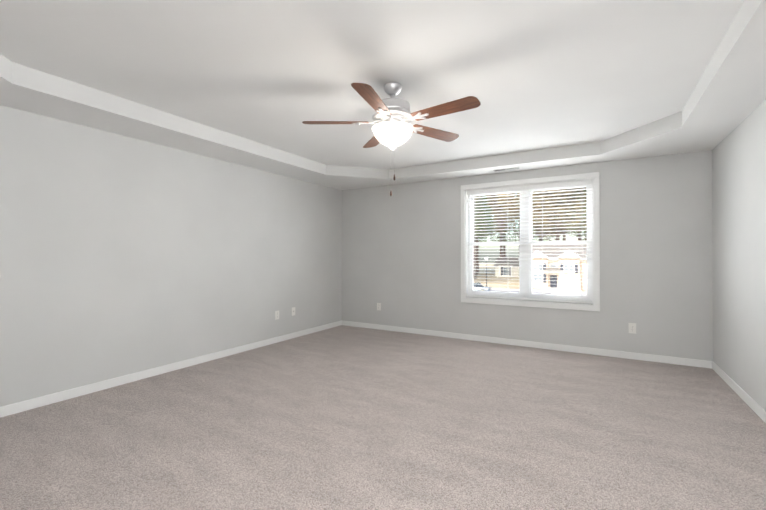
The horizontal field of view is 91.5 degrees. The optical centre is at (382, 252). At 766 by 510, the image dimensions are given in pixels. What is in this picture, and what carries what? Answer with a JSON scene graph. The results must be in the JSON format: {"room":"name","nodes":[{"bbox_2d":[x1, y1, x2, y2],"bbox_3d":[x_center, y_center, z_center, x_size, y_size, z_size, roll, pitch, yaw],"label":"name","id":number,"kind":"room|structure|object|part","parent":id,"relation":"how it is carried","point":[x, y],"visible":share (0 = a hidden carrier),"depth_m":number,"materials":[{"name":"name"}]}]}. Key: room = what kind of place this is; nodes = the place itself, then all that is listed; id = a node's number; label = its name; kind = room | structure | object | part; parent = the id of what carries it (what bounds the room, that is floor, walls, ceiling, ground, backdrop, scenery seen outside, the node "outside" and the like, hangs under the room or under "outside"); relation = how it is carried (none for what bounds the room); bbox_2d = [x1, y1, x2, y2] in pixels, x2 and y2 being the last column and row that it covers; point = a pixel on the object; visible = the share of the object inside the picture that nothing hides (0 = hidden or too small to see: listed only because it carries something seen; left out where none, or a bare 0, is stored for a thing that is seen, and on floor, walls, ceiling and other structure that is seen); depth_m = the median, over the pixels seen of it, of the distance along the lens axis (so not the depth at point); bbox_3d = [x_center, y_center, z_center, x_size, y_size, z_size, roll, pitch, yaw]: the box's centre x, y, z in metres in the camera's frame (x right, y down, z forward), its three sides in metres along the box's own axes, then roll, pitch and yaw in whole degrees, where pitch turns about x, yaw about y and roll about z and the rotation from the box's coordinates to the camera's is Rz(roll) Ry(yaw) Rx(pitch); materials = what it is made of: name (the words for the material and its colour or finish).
{"room":"empty bedroom","nodes":[
{"label":"empty bedroom","id":0,"kind":"room"},
{"bbox_2d":[0,105,341,406],"bbox_3d":[-2.313,-0.121,4.254,0.180,2.840,6.260,0,0,30],"label":"wall","id":1,"kind":"structure","parent":0,"point":[121,255],"depth_m":3.78,"materials":[{"name":"grey paint"}]},
{"bbox_2d":[0,320,343,417],"bbox_3d":[-2.229,1.257,4.195,0.014,0.083,5.900,0,0,30],"label":"baseboard","id":2,"kind":"structure","parent":1,"relation":"attached to","point":[14,408],"depth_m":3.77,"materials":[{"name":"white wood"}]},
{"bbox_2d":[275,311,278,319],"bbox_3d":[-1.530,0.912,5.399,0.008,0.125,0.078,0,0,30],"label":"duplex electrical outlet","id":3,"kind":"object","parent":1,"relation":"attached to","point":[276,315],"visible":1,"depth_m":5.38,"materials":[{"name":"white plastic"}]},
{"bbox_2d":[0,325,765,509],"bbox_3d":[-0.020,1.349,2.904,5.490,0.120,6.260,0,0,30],"label":"floor","id":4,"kind":"structure","parent":0,"point":[342,417],"depth_m":2.62,"materials":[{"name":"carpet"}]},
{"bbox_2d":[0,0,765,189],"bbox_3d":[-0.020,-1.351,2.924,5.130,0.400,5.900,0,0,30],"label":"ceiling","id":5,"kind":"structure","parent":0,"point":[255,84],"depth_m":2.71,"materials":[{"name":"white paint"}]},
{"bbox_2d":[302,82,480,195],"bbox_3d":[0.099,-0.868,2.880,1.330,0.863,1.351,0,0,30],"label":"ceiling fan","id":6,"kind":"object","parent":5,"relation":"hanging from","point":[392,117],"visible":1,"depth_m":2.80,"materials":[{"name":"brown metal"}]},
{"bbox_3d":[-0.369,-1.013,2.920,0.520,0.006,0.140,0,12,0],"label":"blade","id":7,"kind":"part","parent":6,"relation":"part of","materials":[{"name":"brown wood"}]},
{"bbox_3d":[-0.059,-1.010,3.341,0.140,0.006,0.520,-12,3,-17],"label":"blade","id":8,"kind":"part","parent":6,"relation":"part of","materials":[{"name":"brown wood"}]},
{"bbox_3d":[-0.064,-1.016,2.495,0.140,0.006,0.520,12,4,18],"label":"blade","id":9,"kind":"part","parent":6,"relation":"part of","materials":[{"name":"brown wood"}]},
{"bbox_3d":[0.076,-0.898,2.916,0.322,0.149,0.322,0,0,30],"label":"lamp shade","id":10,"kind":"part","parent":6,"relation":"part of","materials":[{"name":"white glass"}]},
{"bbox_3d":[0.438,-1.011,3.176,0.520,0.006,0.140,0,-13,-36],"label":"blade","id":11,"kind":"part","parent":6,"relation":"part of","materials":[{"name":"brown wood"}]},
{"bbox_3d":[0.434,-1.015,2.653,0.520,0.006,0.140,0,-13,36],"label":"blade","id":12,"kind":"part","parent":6,"relation":"part of","materials":[{"name":"brown wood"}]},
{"bbox_2d":[492,167,521,171],"bbox_3d":[1.683,-1.129,5.094,0.380,0.014,0.115,0,0,30],"label":"ceiling vent","id":13,"kind":"object","parent":5,"relation":"in","point":[504,169],"visible":1,"depth_m":5.08,"materials":[{"name":"white metal"}]},
{"bbox_2d":[342,150,712,360],"bbox_3d":[1.513,-0.112,5.540,5.130,2.840,0.180,0,0,30],"label":"wall","id":14,"kind":"structure","parent":0,"point":[401,254],"depth_m":4.76,"materials":[{"name":"grey paint"}]},
{"bbox_2d":[344,321,711,368],"bbox_3d":[1.464,1.266,5.446,5.070,0.083,0.014,0,0,30],"label":"baseboard","id":15,"kind":"structure","parent":14,"relation":"attached to","point":[577,349],"depth_m":4.99,"materials":[{"name":"white wood"}]},
{"bbox_2d":[461,172,599,310],"bbox_3d":[2.000,-0.129,5.243,1.812,1.760,0.202,0,0,30],"label":"window unit","id":16,"kind":"structure","parent":14,"relation":"in","point":[525,282],"depth_m":5.22,"materials":[{"name":"white plastic"}]},
{"bbox_2d":[467,179,591,302],"bbox_3d":[1.978,-0.135,5.205,1.644,1.590,0.079,0,0,30],"label":"window blinds","id":17,"kind":"object","parent":16,"relation":"attached to","point":[536,186],"visible":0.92,"depth_m":5.17,"materials":[{"name":"white plastic"}]},
{"bbox_2d":[628,323,635,333],"bbox_3d":[3.033,0.925,4.535,0.078,0.125,0.008,0,0,30],"label":"electrical outlet","id":18,"kind":"object","parent":14,"relation":"attached to","point":[632,327],"visible":1,"depth_m":4.53,"materials":[{"name":"white plastic"}]},
{"bbox_2d":[712,100,765,410],"bbox_3d":[2.272,-0.141,1.576,0.180,2.840,6.260,0,0,30],"label":"wall","id":19,"kind":"structure","parent":0,"point":[739,237],"depth_m":3.30,"materials":[{"name":"grey paint"}]},
{"bbox_2d":[712,361,765,422],"bbox_3d":[2.188,1.238,1.615,0.014,0.083,5.900,0,0,30],"label":"baseboard","id":20,"kind":"structure","parent":19,"relation":"attached to","point":[738,390],"depth_m":3.28,"materials":[{"name":"white wood"}]},
{"label":"outside","id":21,"kind":"structure","parent":0,"visible":0},
{"bbox_2d":[473,187,586,295],"bbox_3d":[65.078,-10.071,119.513,300.000,33.594,259.000,0,0,30],"label":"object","id":22,"kind":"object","parent":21,"point":[546,275],"depth_m":78.37,"materials":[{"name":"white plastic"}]}
]}

